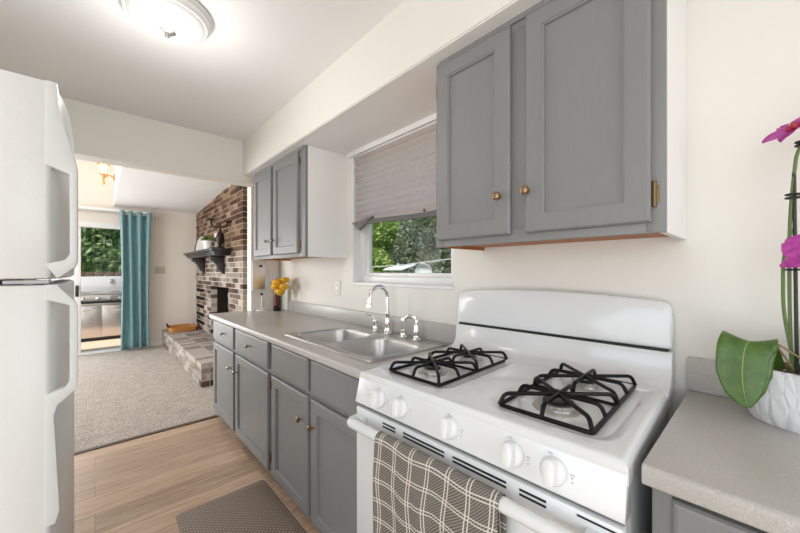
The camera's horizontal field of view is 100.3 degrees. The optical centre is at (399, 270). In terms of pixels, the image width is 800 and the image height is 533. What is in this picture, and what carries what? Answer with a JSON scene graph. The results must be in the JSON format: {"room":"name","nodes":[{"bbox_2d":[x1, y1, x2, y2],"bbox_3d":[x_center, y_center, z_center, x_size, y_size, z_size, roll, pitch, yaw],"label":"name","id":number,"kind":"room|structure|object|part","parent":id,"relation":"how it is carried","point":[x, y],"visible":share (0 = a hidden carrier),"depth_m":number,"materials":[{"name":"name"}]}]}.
{"room":"kitchen","nodes":[
{"label":"kitchen","id":0,"kind":"room"},
{"bbox_2d":[75,159,196,341],"bbox_3d":[-5.217,-0.458,4.898,4.900,3.500,0.130,0,0,-42],"label":"wall","id":1,"kind":"structure","parent":0,"point":[172,293],"depth_m":5.82,"materials":[{"name":"beige paint"}]},
{"bbox_2d":[71,221,128,355],"bbox_3d":[-5.334,0.267,4.744,2.320,2.050,0.120,0,0,-42],"label":"door","id":2,"kind":"structure","parent":1,"relation":"in","point":[76,277],"depth_m":5.11,"materials":[{"name":"white wood"}]},
{"bbox_3d":[-4.911,0.307,5.076,0.037,0.170,0.030,0,0,-42],"label":"handle","id":3,"kind":"part","parent":2,"relation":"part of","materials":[{"name":"black metal"}]},
{"bbox_2d":[97,163,114,184],"bbox_3d":[-4.439,-1.488,5.040,0.210,0.380,0.160,0,0,-42],"label":"wall sconce","id":4,"kind":"object","parent":1,"relation":"attached to","point":[103,168],"visible":0.85,"depth_m":5.01,"materials":[{"name":"white glass"}]},
{"bbox_3d":[-4.457,-1.564,5.023,0.160,0.228,0.160,0,0,-42],"label":"lantern frame","id":5,"kind":"part","parent":4,"relation":"part of","materials":[{"name":"gold metal"}]},
{"bbox_3d":[-4.457,-1.526,5.023,0.112,0.124,0.112,0,0,-42],"label":"lamp glass","id":6,"kind":"part","parent":4,"relation":"part of","materials":[{"name":"beige glass"}]},
{"bbox_3d":[-4.421,-1.378,5.056,0.133,0.160,0.036,0,0,-42],"label":"arm","id":7,"kind":"part","parent":4,"relation":"part of","materials":[{"name":"gold metal"}]},
{"bbox_2d":[78,205,151,214],"bbox_3d":[-5.182,-0.963,4.748,2.650,0.040,0.140,0,0,-42],"label":"trim","id":8,"kind":"structure","parent":1,"relation":"attached to","point":[79,206],"depth_m":5.21,"materials":[{"name":"white wood"}]},
{"bbox_2d":[78,209,158,218],"bbox_3d":[-5.156,-0.913,4.756,2.800,0.044,0.162,0,0,-42],"label":"curtain rod","id":9,"kind":"object","parent":1,"relation":"attached to","point":[152,217],"visible":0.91,"depth_m":5.23,"materials":[{"name":"silver metal"}]},
{"bbox_2d":[119,210,150,350],"bbox_3d":[-4.311,0.147,5.447,0.409,2.230,0.129,0,0,-42],"label":"curtain","id":10,"kind":"object","parent":9,"relation":"hanging from","point":[135,230],"visible":1,"depth_m":5.45,"materials":[{"name":"teal fabric"}]},
{"bbox_2d":[134,340,162,348],"bbox_3d":[-4.260,1.245,5.674,0.440,0.086,0.015,0,0,-42],"label":"baseboard","id":11,"kind":"structure","parent":1,"relation":"attached to","point":[152,343],"depth_m":5.73,"materials":[{"name":"white"}]},
{"bbox_2d":[155,266,164,272],"bbox_3d":[-4.149,-0.017,5.776,0.150,0.120,0.014,0,0,-42],"label":"light switch","id":12,"kind":"object","parent":1,"relation":"attached to","point":[157,269],"visible":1,"depth_m":5.77,"materials":[{"name":"beige plastic"}]},
{"bbox_2d":[61,97,253,187],"bbox_3d":[-2.561,-1.428,2.049,3.780,1.260,0.160,0,0,-42],"label":"wall header","id":13,"kind":"structure","parent":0,"point":[103,135],"depth_m":2.56,"materials":[{"name":"white paint"}]},
{"bbox_2d":[114,165,230,213],"bbox_3d":[-2.688,-1.625,4.520,1.674,1.165,3.900,0,0,-42],"label":"ceiling","id":14,"kind":"structure","parent":0,"point":[133,188],"depth_m":4.79,"materials":[{"name":"white paint"}]},
{"bbox_2d":[74,345,320,532],"bbox_3d":[-1.991,1.350,1.364,4.900,0.124,9.700,0,0,-42],"label":"floor","id":15,"kind":"structure","parent":0,"point":[139,485],"depth_m":2.40,"materials":[{"name":"brown wood"}]},
{"bbox_2d":[0,69,77,532],"bbox_3d":[-1.398,0.409,0.869,0.827,1.765,0.772,0,0,-42],"label":"refrigerator","id":16,"kind":"object","parent":15,"relation":"on","point":[39,171],"visible":1,"depth_m":0.81,"materials":[{"name":"white metal"}]},
{"bbox_3d":[-1.160,0.633,1.087,0.133,1.198,0.770,0,0,-42],"label":"door","id":17,"kind":"part","parent":16,"relation":"part of","materials":[{"name":"white metal"}]},
{"bbox_3d":[-1.160,-0.227,1.087,0.133,0.493,0.770,0,0,-42],"label":"door","id":18,"kind":"part","parent":16,"relation":"part of","materials":[{"name":"white metal"}]},
{"bbox_3d":[-0.865,0.333,0.854,0.059,0.598,0.032,0,0,-42],"label":"handle","id":19,"kind":"part","parent":16,"relation":"part of","materials":[{"name":"white plastic"}]},
{"bbox_3d":[-0.865,-0.227,0.854,0.059,0.491,0.032,0,0,-42],"label":"handle","id":20,"kind":"part","parent":16,"relation":"part of","materials":[{"name":"white plastic"}]},
{"bbox_2d":[74,415,216,454],"bbox_3d":[-2.808,1.288,1.888,3.200,0.008,0.035,0,0,-42],"label":"trim","id":21,"kind":"structure","parent":15,"relation":"on","point":[214,416],"depth_m":2.61,"materials":[{"name":"brown"}]},
{"bbox_2d":[162,184,246,387],"bbox_3d":[-2.814,0.025,5.055,0.939,2.533,2.880,0,0,-42],"label":"fireplace","id":22,"kind":"object","parent":15,"relation":"on","point":[221,275],"visible":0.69,"depth_m":4.74,"materials":[{"name":"brick"}]},
{"bbox_2d":[166,323,196,332],"bbox_3d":[-3.775,0.951,5.762,0.422,0.134,0.432,0,0,-42],"label":"wicker tray","id":23,"kind":"object","parent":22,"relation":"on","point":[180,327],"visible":1,"depth_m":5.69,"materials":[{"name":"brown"}]},
{"bbox_2d":[194,235,204,250],"bbox_3d":[-3.200,-0.444,5.376,0.276,0.271,0.072,0,0,28],"label":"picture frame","id":24,"kind":"object","parent":22,"relation":"on","point":[199,244],"visible":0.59,"depth_m":5.39,"materials":[{"name":"white metal"}]},
{"bbox_2d":[183,248,230,258],"bbox_3d":[-3.028,-0.261,5.177,0.250,0.095,1.870,0,0,-42],"label":"mantel shelf","id":25,"kind":"object","parent":22,"relation":"attached to","point":[207,253],"depth_m":4.70,"materials":[{"name":"grey wood"}]},
{"bbox_2d":[201,235,216,248],"bbox_3d":[-2.757,-0.413,4.822,0.217,0.211,0.226,0,0,-42],"label":"potted plant","id":26,"kind":"object","parent":22,"relation":"on","point":[206,243],"visible":0.94,"depth_m":4.76,"materials":[{"name":"green plant"}]},
{"bbox_3d":[-2.758,-0.370,4.822,0.168,0.125,0.168,0,0,-42],"label":"pot","id":27,"kind":"part","parent":26,"relation":"part of","materials":[{"name":"white ceramic"}]},
{"bbox_2d":[205,218,231,247],"bbox_3d":[-2.474,-0.510,4.582,0.362,0.404,0.151,0,0,0],"label":"candelabra","id":28,"kind":"object","parent":22,"relation":"on","point":[219,237],"visible":0.98,"depth_m":4.56,"materials":[{"name":"brown metal"}]},
{"bbox_3d":[-2.474,-0.480,4.593,0.130,0.345,0.130,0,0,0],"label":"stem","id":29,"kind":"part","parent":28,"relation":"part of","materials":[{"name":"brown metal"}]},
{"bbox_2d":[214,232,222,246],"bbox_3d":[-2.656,-0.436,4.887,0.240,0.255,0.010,0,0,36],"label":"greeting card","id":30,"kind":"object","parent":22,"relation":"on","point":[215,234],"visible":0.29,"depth_m":4.92,"materials":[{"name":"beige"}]},
{"bbox_2d":[176,480,306,532],"bbox_3d":[-0.592,1.283,1.450,0.462,0.018,1.260,0,0,-42],"label":"kitchen mat","id":31,"kind":"object","parent":15,"relation":"on","point":[255,507],"visible":1,"depth_m":1.74,"materials":[{"name":"brown fabric"}]},
{"bbox_2d":[213,320,271,471],"bbox_3d":[-1.012,0.855,2.676,0.636,0.874,1.302,0,0,-42],"label":"base cabinet","id":32,"kind":"object","parent":15,"relation":"on","point":[242,361],"visible":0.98,"depth_m":2.35,"materials":[{"name":"grey paint"}]},
{"bbox_3d":[-1.449,0.513,2.743,0.020,0.167,0.575,0,0,-42],"label":"drawer","id":33,"kind":"part","parent":32,"relation":"part of","materials":[{"name":"grey paint"}]},
{"bbox_3d":[-1.449,0.916,2.743,0.020,0.592,0.575,0,0,-42],"label":"door","id":34,"kind":"part","parent":32,"relation":"part of","materials":[{"name":"grey paint"}]},
{"bbox_3d":[-1.009,0.513,2.261,0.020,0.167,0.636,0,0,-42],"label":"drawer","id":35,"kind":"part","parent":32,"relation":"part of","materials":[{"name":"grey paint"}]},
{"bbox_3d":[-1.009,0.916,2.261,0.020,0.592,0.636,0,0,-42],"label":"door","id":36,"kind":"part","parent":32,"relation":"part of","materials":[{"name":"grey paint"}]},
{"bbox_2d":[209,300,456,378],"bbox_3d":[-0.677,0.348,2.317,0.634,0.136,2.295,0,0,-42],"label":"countertop","id":37,"kind":"structure","parent":32,"relation":"on","point":[271,326],"depth_m":2.15,"materials":[{"name":"grey laminate"}]},
{"bbox_2d":[256,293,266,310],"bbox_3d":[-1.327,0.294,3.203,0.100,0.168,0.100,0,0,-42],"label":"paper towel holder","id":38,"kind":"object","parent":37,"relation":"on","point":[261,294],"visible":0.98,"depth_m":3.20,"materials":[{"name":"white metal"}]},
{"bbox_2d":[273,290,280,310],"bbox_3d":[-1.166,0.225,3.167,0.071,0.306,0.071,0,0,-42],"label":"bottle","id":39,"kind":"object","parent":37,"relation":"on","point":[276,299],"visible":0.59,"depth_m":3.14,"materials":[{"name":"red glass"}]},
{"bbox_2d":[285,325,448,362],"bbox_3d":[-0.221,0.461,1.836,0.504,0.180,0.844,0,0,-42],"label":"sink","id":40,"kind":"object","parent":37,"relation":"in","point":[361,343],"visible":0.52,"depth_m":1.84,"materials":[{"name":"silver metal"}]},
{"bbox_2d":[285,325,383,345],"bbox_3d":[-0.363,0.461,1.991,0.500,0.180,0.420,0,0,-42],"label":"basin","id":41,"kind":"object","parent":40,"relation":"in","point":[326,336],"depth_m":2.08,"materials":[{"name":"silver metal"}]},
{"bbox_2d":[319,333,448,362],"bbox_3d":[-0.079,0.461,1.681,0.500,0.180,0.420,0,0,-42],"label":"basin","id":42,"kind":"object","parent":40,"relation":"in","point":[381,347],"depth_m":1.77,"materials":[{"name":"silver metal"}]},
{"bbox_2d":[399,317,407,337],"bbox_3d":[0.020,0.316,1.869,0.050,0.113,0.049,0,0,-5],"label":"sprayer","id":43,"kind":"object","parent":40,"relation":"on","point":[403,320],"visible":0.98,"depth_m":1.86,"materials":[{"name":"silver metal"}]},
{"bbox_2d":[404,314,420,340],"bbox_3d":[0.069,0.304,1.811,0.052,0.137,0.110,0,0,-42],"label":"soap dispenser","id":44,"kind":"object","parent":40,"relation":"on","point":[416,332],"visible":1,"depth_m":1.78,"materials":[{"name":"silver metal"}]},
{"bbox_3d":[0.063,0.269,1.816,0.030,0.067,0.095,0,0,-42],"label":"spout","id":45,"kind":"part","parent":44,"relation":"part of","materials":[{"name":"silver metal"}]},
{"bbox_2d":[366,285,391,333],"bbox_3d":[-0.167,0.226,1.991,0.181,0.292,0.195,0,0,-42],"label":"faucet","id":46,"kind":"object","parent":37,"relation":"on","point":[387,330],"visible":1,"depth_m":1.97,"materials":[{"name":"silver metal"}]},
{"bbox_3d":[-0.152,0.334,2.065,0.046,0.076,0.046,0,0,-42],"label":"handle","id":47,"kind":"part","parent":46,"relation":"part of","materials":[{"name":"silver metal"}]},
{"bbox_3d":[-0.125,0.166,1.934,0.166,0.172,0.034,0,0,-42],"label":"spout","id":48,"kind":"part","parent":46,"relation":"part of","materials":[{"name":"silver metal"}]},
{"bbox_3d":[-1.091,0.303,3.066,0.050,0.150,0.050,0,0,-42],"label":"bud vase","id":49,"kind":"object","parent":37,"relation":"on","visible":0},
{"bbox_2d":[271,277,288,306],"bbox_3d":[-1.102,0.209,3.059,0.164,0.306,0.248,0,0,-42],"label":"flowers","id":50,"kind":"object","parent":49,"relation":"in","point":[278,286],"visible":1,"depth_m":3.02,"materials":[{"name":"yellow plant"}]},
{"bbox_2d":[272,344,359,532],"bbox_3d":[-0.243,0.855,1.834,0.636,0.874,0.976,0,0,-42],"label":"base cabinet","id":51,"kind":"object","parent":15,"relation":"on","point":[314,448],"visible":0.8,"depth_m":1.58,"materials":[{"name":"grey paint"}]},
{"bbox_3d":[-0.603,0.513,1.817,0.020,0.167,0.453,0,0,-42],"label":"drawer","id":52,"kind":"part","parent":51,"relation":"part of","materials":[{"name":"grey paint"}]},
{"bbox_3d":[-0.603,0.916,1.817,0.020,0.592,0.453,0,0,-42],"label":"door","id":53,"kind":"part","parent":51,"relation":"part of","materials":[{"name":"grey paint"}]},
{"bbox_3d":[-0.436,0.819,1.661,0.016,0.802,0.971,0,0,-42],"label":"frame","id":54,"kind":"part","parent":51,"relation":"part of","materials":[{"name":"grey paint"}]},
{"bbox_3d":[-0.422,0.744,1.581,0.031,0.029,0.029,0,0,-42],"label":"knob","id":55,"kind":"part","parent":51,"relation":"part of","materials":[{"name":"gold metal"}]},
{"bbox_3d":[-0.278,0.916,1.461,0.020,0.592,0.443,0,0,-42],"label":"door","id":56,"kind":"part","parent":51,"relation":"part of","materials":[{"name":"grey paint"}]},
{"bbox_3d":[-0.278,0.513,1.461,0.020,0.167,0.443,0,0,-42],"label":"drawer","id":57,"kind":"part","parent":51,"relation":"part of","materials":[{"name":"grey paint"}]},
{"bbox_2d":[347,289,674,532],"bbox_3d":[0.342,0.685,1.115,0.718,1.214,0.818,0,0,-45],"label":"gas stove","id":58,"kind":"object","parent":15,"relation":"on","point":[553,478],"depth_m":1.00,"materials":[{"name":"white metal"}]},
{"bbox_3d":[0.119,0.359,1.212,0.110,0.019,0.110,0,0,-45],"label":"burner","id":59,"kind":"part","parent":58,"relation":"part of","materials":[{"name":"silver metal"}]},
{"bbox_2d":[373,431,506,532],"bbox_3d":[0.078,0.749,0.887,0.052,0.501,0.414,0,0,-45],"label":"dish towel","id":60,"kind":"object","parent":58,"relation":"hanging from","point":[414,491],"visible":0.99,"depth_m":0.88,"materials":[{"name":"grey fabric"}]},
{"bbox_3d":[0.201,0.347,1.293,0.453,0.041,0.239,0,0,-45],"label":"burner grate","id":61,"kind":"part","parent":58,"relation":"part of","materials":[{"name":"black metal"}]},
{"bbox_3d":[0.286,0.359,1.377,0.104,0.019,0.104,0,0,-45],"label":"burner","id":62,"kind":"part","parent":58,"relation":"part of","materials":[{"name":"silver metal"}]},
{"bbox_3d":[0.142,0.821,0.918,0.040,0.682,0.810,0,0,-45],"label":"oven door","id":63,"kind":"part","parent":58,"relation":"part of","materials":[{"name":"white metal"}]},
{"bbox_3d":[0.145,0.428,0.921,0.052,0.088,0.814,0,0,-45],"label":"control panel","id":64,"kind":"part","parent":58,"relation":"part of","materials":[{"name":"white metal"}]},
{"bbox_2d":[360,349,671,486],"bbox_3d":[0.350,0.382,1.123,0.587,0.044,0.818,0,0,-45],"label":"cooktop","id":65,"kind":"object","parent":58,"relation":"in","point":[611,457],"depth_m":0.89,"materials":[{"name":"white metal"}]},
{"bbox_3d":[0.426,0.359,0.901,0.130,0.019,0.130,0,0,-45],"label":"burner","id":66,"kind":"part","parent":58,"relation":"part of","materials":[{"name":"silver metal"}]},
{"bbox_3d":[0.577,0.162,1.347,0.044,0.168,0.818,0,0,-45],"label":"backguard panel","id":67,"kind":"part","parent":58,"relation":"part of","materials":[{"name":"white metal"}]},
{"bbox_3d":[0.507,0.347,0.982,0.453,0.041,0.239,0,0,-45],"label":"burner grate","id":68,"kind":"part","parent":58,"relation":"part of","materials":[{"name":"black metal"}]},
{"bbox_3d":[0.593,0.359,1.066,0.104,0.019,0.104,0,0,-45],"label":"burner","id":69,"kind":"part","parent":58,"relation":"part of","materials":[{"name":"silver metal"}]},
{"bbox_2d":[652,488,767,532],"bbox_3d":[1.140,0.850,0.330,0.621,0.885,1.350,0,0,-42],"label":"base cabinet","id":70,"kind":"object","parent":15,"relation":"on","point":[670,513],"visible":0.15,"depth_m":0.60,"materials":[{"name":"grey paint"}]},
{"bbox_3d":[0.707,0.508,0.404,0.020,0.168,0.593,0,0,-42],"label":"drawer","id":71,"kind":"part","parent":70,"relation":"part of","materials":[{"name":"grey paint"}]},
{"bbox_2d":[641,356,799,532],"bbox_3d":[1.158,0.338,0.324,0.611,0.140,1.416,0,0,-42],"label":"countertop","id":72,"kind":"structure","parent":70,"relation":"on","point":[713,454],"depth_m":0.65,"materials":[{"name":"grey laminate"}]},
{"bbox_2d":[715,117,799,433],"bbox_3d":[0.964,-0.026,0.753,0.284,0.788,0.306,0,0,-29],"label":"orchid","id":73,"kind":"object","parent":72,"relation":"on","point":[755,374],"visible":1,"depth_m":0.79,"materials":[{"name":"green plant"}]},
{"bbox_3d":[0.974,0.300,0.805,0.216,0.136,0.216,0,0,-42],"label":"pot","id":74,"kind":"part","parent":73,"relation":"part of","materials":[{"name":"white ceramic"}]},
{"bbox_3d":[0.932,0.075,0.797,0.030,0.356,0.015,0,0,35],"label":"flower stem","id":75,"kind":"part","parent":73,"relation":"part of","materials":[{"name":"green plant"}]},
{"bbox_3d":[1.021,-0.050,0.759,0.204,0.606,0.028,0,0,20],"label":"flower stem","id":76,"kind":"part","parent":73,"relation":"part of","materials":[{"name":"green plant"}]},
{"bbox_2d":[0,0,404,141],"bbox_3d":[-0.535,-1.208,-0.082,4.100,0.100,5.800,0,0,-42],"label":"ceiling","id":77,"kind":"structure","parent":0,"point":[257,56],"depth_m":1.79,"materials":[{"name":"white paint"}]},
{"bbox_2d":[118,0,212,44],"bbox_3d":[-1.035,-1.095,1.486,0.357,0.125,0.357,0,0,-42],"label":"ceiling light","id":78,"kind":"object","parent":77,"relation":"attached to","point":[181,22],"visible":1,"depth_m":1.44,"materials":[{"name":"white glass"}]},
{"bbox_2d":[247,187,279,310],"bbox_3d":[-1.143,-0.233,3.513,0.850,3.050,0.110,0,0,-42],"label":"wall partition","id":79,"kind":"structure","parent":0,"point":[253,297],"depth_m":3.24,"materials":[{"name":"white paint"}]},
{"bbox_2d":[252,261,266,290],"bbox_3d":[-1.355,0.047,3.226,0.136,0.290,0.028,0,0,-42],"label":"framed mirror","id":80,"kind":"object","parent":79,"relation":"attached to","point":[259,268],"visible":1,"depth_m":3.23,"materials":[{"name":"white mirror"}]},
{"bbox_2d":[254,262,264,289],"bbox_3d":[-1.363,0.047,3.235,0.112,0.266,0.004,0,0,-42],"label":"mirror glass","id":81,"kind":"object","parent":80,"relation":"attached to","point":[259,267],"depth_m":3.23,"materials":[{"name":"white"}]},
{"bbox_2d":[269,269,275,280],"bbox_3d":[-1.264,0.042,3.319,0.070,0.115,0.014,0,0,-42],"label":"light switch","id":82,"kind":"object","parent":79,"relation":"attached to","point":[272,272],"visible":0.91,"depth_m":3.32,"materials":[{"name":"white plastic"}]},
{"bbox_2d":[243,0,541,177],"bbox_3d":[0.649,-1.006,1.039,0.400,0.304,5.660,0,0,-42],"label":"soffit","id":83,"kind":"structure","parent":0,"point":[415,30],"depth_m":1.67,"materials":[{"name":"white paint"}]},
{"bbox_2d":[280,0,799,422],"bbox_3d":[0.808,0.042,1.280,0.160,2.500,5.800,0,0,-42],"label":"wall","id":84,"kind":"structure","parent":0,"point":[743,56],"depth_m":1.02,"materials":[{"name":"white paint"}]},
{"bbox_2d":[254,145,346,260],"bbox_3d":[-0.866,-0.478,2.712,0.380,0.760,0.977,0,0,-42],"label":"upper cabinet","id":85,"kind":"object","parent":84,"relation":"attached to","point":[300,199],"visible":1,"depth_m":2.41,"materials":[{"name":"grey wood"}]},
{"bbox_3d":[-1.154,-0.477,2.806,0.020,0.706,0.390,0,0,-42],"label":"door","id":86,"kind":"part","parent":85,"relation":"part of","materials":[{"name":"grey paint"}]},
{"bbox_3d":[-0.972,-0.847,2.615,0.008,0.022,0.937,0,0,-42],"label":"moulding","id":87,"kind":"part","parent":85,"relation":"part of","materials":[{"name":"grey paint"}]},
{"bbox_3d":[-0.962,-0.478,2.624,0.019,0.760,0.977,0,0,-42],"label":"frame","id":88,"kind":"part","parent":85,"relation":"part of","materials":[{"name":"grey paint"}]},
{"bbox_3d":[-0.849,-0.477,2.472,0.020,0.706,0.425,0,0,-42],"label":"door","id":89,"kind":"part","parent":85,"relation":"part of","materials":[{"name":"grey paint"}]},
{"bbox_3d":[-0.517,-0.478,2.380,0.311,0.760,0.016,0,0,-42],"label":"panel","id":90,"kind":"part","parent":85,"relation":"part of","materials":[{"name":"white wood"}]},
{"bbox_2d":[335,280,339,295],"bbox_3d":[-0.480,0.131,2.565,0.010,0.115,0.070,0,0,-42],"label":"wall outlet","id":91,"kind":"object","parent":84,"relation":"attached to","point":[337,283],"visible":1,"depth_m":2.56,"materials":[{"name":"white plastic"}]},
{"bbox_2d":[289,300,456,343],"bbox_3d":[-0.365,0.329,2.429,0.021,0.098,2.040,0,0,-42],"label":"backsplash","id":92,"kind":"structure","parent":84,"relation":"attached to","point":[441,332],"depth_m":2.17,"materials":[{"name":"grey laminate"}]},
{"bbox_2d":[346,113,436,158],"bbox_3d":[-0.047,-0.841,2.083,0.020,0.035,1.020,0,0,-42],"label":"trim","id":93,"kind":"structure","parent":84,"relation":"attached to","point":[433,117],"depth_m":2.05,"materials":[{"name":"white wood"}]},
{"bbox_2d":[352,157,454,289],"bbox_3d":[0.012,-0.369,2.117,0.128,0.937,0.934,0,0,-42],"label":"window","id":94,"kind":"structure","parent":84,"relation":"in","point":[362,240],"depth_m":2.31,"materials":[{"name":"white wood"}]},
{"bbox_2d":[352,120,436,230],"bbox_3d":[-0.026,-0.560,2.089,0.048,0.553,0.920,0,0,-42],"label":"window blind","id":95,"kind":"object","parent":94,"relation":"attached to","point":[398,176],"visible":0.84,"depth_m":2.07,"materials":[{"name":"fabric"}]},
{"bbox_3d":[-0.333,-0.585,2.415,0.006,0.448,0.017,0,0,-42],"label":"cord","id":96,"kind":"part","parent":95,"relation":"part of","materials":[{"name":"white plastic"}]},
{"bbox_3d":[-0.016,-0.827,2.085,0.022,0.021,0.900,0,0,-42],"label":"head rail","id":97,"kind":"part","parent":95,"relation":"part of","materials":[{"name":"white"}]},
{"bbox_3d":[-0.007,0.089,2.100,0.078,0.019,0.930,0,0,-42],"label":"sill","id":98,"kind":"part","parent":94,"relation":"part of","materials":[{"name":"white"}]},
{"bbox_3d":[0.039,-0.376,2.141,0.055,0.925,0.930,0,0,-42],"label":"frame","id":99,"kind":"part","parent":94,"relation":"part of","materials":[{"name":"white"}]},
{"bbox_3d":[0.041,-0.376,2.143,0.030,0.825,0.820,0,0,-42],"label":"sash","id":100,"kind":"part","parent":94,"relation":"part of","materials":[{"name":"white plastic"}]},
{"bbox_2d":[436,0,686,250],"bbox_3d":[0.509,-0.478,1.205,0.380,0.760,0.757,0,0,-42],"label":"upper cabinet","id":101,"kind":"object","parent":84,"relation":"attached to","point":[565,121],"visible":1,"depth_m":1.01,"materials":[{"name":"grey wood"}]},
{"bbox_3d":[0.265,-0.477,1.252,0.020,0.706,0.325,0,0,-42],"label":"door","id":102,"kind":"part","parent":101,"relation":"part of","materials":[{"name":"grey paint"}]},
{"bbox_3d":[0.404,-0.847,1.109,0.008,0.022,0.717,0,0,-42],"label":"moulding","id":103,"kind":"part","parent":101,"relation":"part of","materials":[{"name":"grey paint"}]},
{"bbox_3d":[0.331,-0.256,1.142,0.031,0.029,0.029,0,0,-42],"label":"knob","id":104,"kind":"part","parent":101,"relation":"part of","materials":[{"name":"gold metal"}]},
{"bbox_3d":[0.399,-0.258,1.067,0.031,0.029,0.029,0,0,-42],"label":"knob","id":105,"kind":"part","parent":101,"relation":"part of","materials":[{"name":"gold metal"}]},
{"bbox_3d":[0.524,-0.477,0.969,0.020,0.706,0.332,0,0,-42],"label":"door","id":106,"kind":"part","parent":101,"relation":"part of","materials":[{"name":"grey paint"}]},
{"bbox_3d":[0.785,-0.478,0.955,0.311,0.760,0.016,0,0,-42],"label":"panel","id":107,"kind":"part","parent":101,"relation":"part of","materials":[{"name":"white wood"}]},
{"bbox_2d":[687,356,730,397],"bbox_3d":[1.375,0.318,0.522,0.023,0.100,1.416,0,0,-42],"label":"backsplash","id":108,"kind":"structure","parent":84,"relation":"attached to","point":[702,376],"depth_m":1.01,"materials":[{"name":"grey laminate"}]},
{"label":"outside","id":109,"kind":"structure","parent":0,"visible":0},
{"bbox_3d":[-23.743,1.767,12.580,21.900,0.250,29.400,0,0,-42],"label":"ground","id":110,"kind":"structure","parent":109,"visible":0},
{"bbox_2d":[81,227,120,275],"bbox_3d":[-8.902,-0.295,8.934,5.431,4.481,2.620,0,0,-42],"label":"leafy tree","id":111,"kind":"object","parent":110,"relation":"on","point":[103,254],"visible":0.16,"depth_m":8.80,"materials":[{"name":"green plant"}]},
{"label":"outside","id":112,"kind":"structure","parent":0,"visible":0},
{"bbox_3d":[8.727,1.767,21.511,38.100,0.250,60.000,0,0,-42],"label":"ground","id":113,"kind":"structure","parent":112,"visible":0},
{"bbox_2d":[81,272,120,276],"bbox_3d":[-7.011,0.832,7.681,4.405,1.620,0.030,0,0,-42],"label":"wooden fence","id":114,"kind":"object","parent":113,"relation":"on","point":[83,274],"visible":0.09,"depth_m":7.73,"materials":[{"name":"brown wood"}]},
{"bbox_2d":[372,221,400,272],"bbox_3d":[-1.453,-0.117,11.135,2.378,4.124,4.114,0,0,-42],"label":"leafy tree","id":115,"kind":"object","parent":113,"relation":"on","point":[382,244],"visible":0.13,"depth_m":10.09,"materials":[{"name":"green plant"}]},
{"bbox_2d":[383,263,416,272],"bbox_3d":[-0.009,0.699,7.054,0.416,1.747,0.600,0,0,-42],"label":"patio table","id":116,"kind":"object","parent":113,"relation":"on","point":[396,269],"visible":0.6,"depth_m":6.96,"materials":[{"name":"white plastic"}]},
{"bbox_2d":[373,220,445,272],"bbox_3d":[0.876,-0.565,13.350,2.860,5.019,9.486,0,0,-42],"label":"evergreen tree","id":117,"kind":"object","parent":113,"relation":"on","point":[392,253],"visible":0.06,"depth_m":13.05,"materials":[{"name":"green plant"}]},
{"bbox_2d":[376,259,450,266],"bbox_3d":[-0.871,0.692,7.330,0.060,2.000,7.063,0,0,-41],"label":"clothesline","id":118,"kind":"object","parent":113,"relation":"on","point":[443,259],"visible":0.19,"depth_m":5.97,"materials":[{"name":"white plastic"}]},
{"bbox_2d":[393,216,450,272],"bbox_3d":[1.122,-0.072,8.193,1.828,4.034,3.450,0,0,-37],"label":"evergreen tree","id":119,"kind":"object","parent":113,"relation":"on","point":[426,226],"visible":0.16,"depth_m":8.23,"materials":[{"name":"green plant"}]},
{"bbox_2d":[415,263,431,272],"bbox_3d":[0.380,0.767,5.427,0.278,1.790,0.320,0,0,3],"label":"satellite dish","id":120,"kind":"object","parent":113,"relation":"on","point":[421,268],"visible":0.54,"depth_m":5.54,"materials":[{"name":"white plastic"}]},
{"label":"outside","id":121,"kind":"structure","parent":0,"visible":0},
{"bbox_2d":[81,338,120,351],"bbox_3d":[-6.777,1.532,5.864,5.900,0.320,3.400,0,0,-42],"label":"patio","id":122,"kind":"structure","parent":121,"point":[110,343],"depth_m":6.23,"materials":[{"name":"beige"}]},
{"bbox_2d":[57,276,121,341],"bbox_3d":[-6.067,0.742,6.755,1.690,1.260,0.582,0,0,-42],"label":"grill","id":123,"kind":"object","parent":122,"relation":"on","point":[101,296],"visible":0.38,"depth_m":6.60,"materials":[{"name":"silver metal"}]},
{"bbox_2d":[57,276,121,294],"bbox_3d":[-6.058,0.292,6.760,1.370,0.360,0.446,0,0,-42],"label":"hood","id":124,"kind":"object","parent":123,"relation":"attached to","point":[91,285],"depth_m":6.64,"materials":[{"name":"silver metal"}]},
{"bbox_3d":[-6.014,0.967,6.478,0.325,0.570,0.022,0,0,-42],"label":"door","id":125,"kind":"part","parent":123,"relation":"part of","materials":[{"name":"silver metal"}]},
{"bbox_2d":[81,300,120,303],"bbox_3d":[-6.078,0.615,6.767,1.690,0.035,0.550,0,0,-42],"label":"island countertop","id":126,"kind":"structure","parent":123,"relation":"on","point":[115,300],"depth_m":6.57,"materials":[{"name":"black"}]},
{"bbox_3d":[-6.078,0.652,6.767,1.650,0.040,0.510,0,0,-42],"label":"frame","id":127,"kind":"part","parent":123,"relation":"part of","materials":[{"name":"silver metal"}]},
{"bbox_3d":[-6.053,0.534,6.755,1.370,0.125,0.400,0,0,-42],"label":"control panel","id":128,"kind":"part","parent":123,"relation":"part of","materials":[{"name":"silver metal"}]},
{"bbox_3d":[-5.739,0.967,6.729,0.380,0.570,0.022,0,0,-42],"label":"door","id":129,"kind":"part","parent":123,"relation":"part of","materials":[{"name":"silver metal"}]}
]}

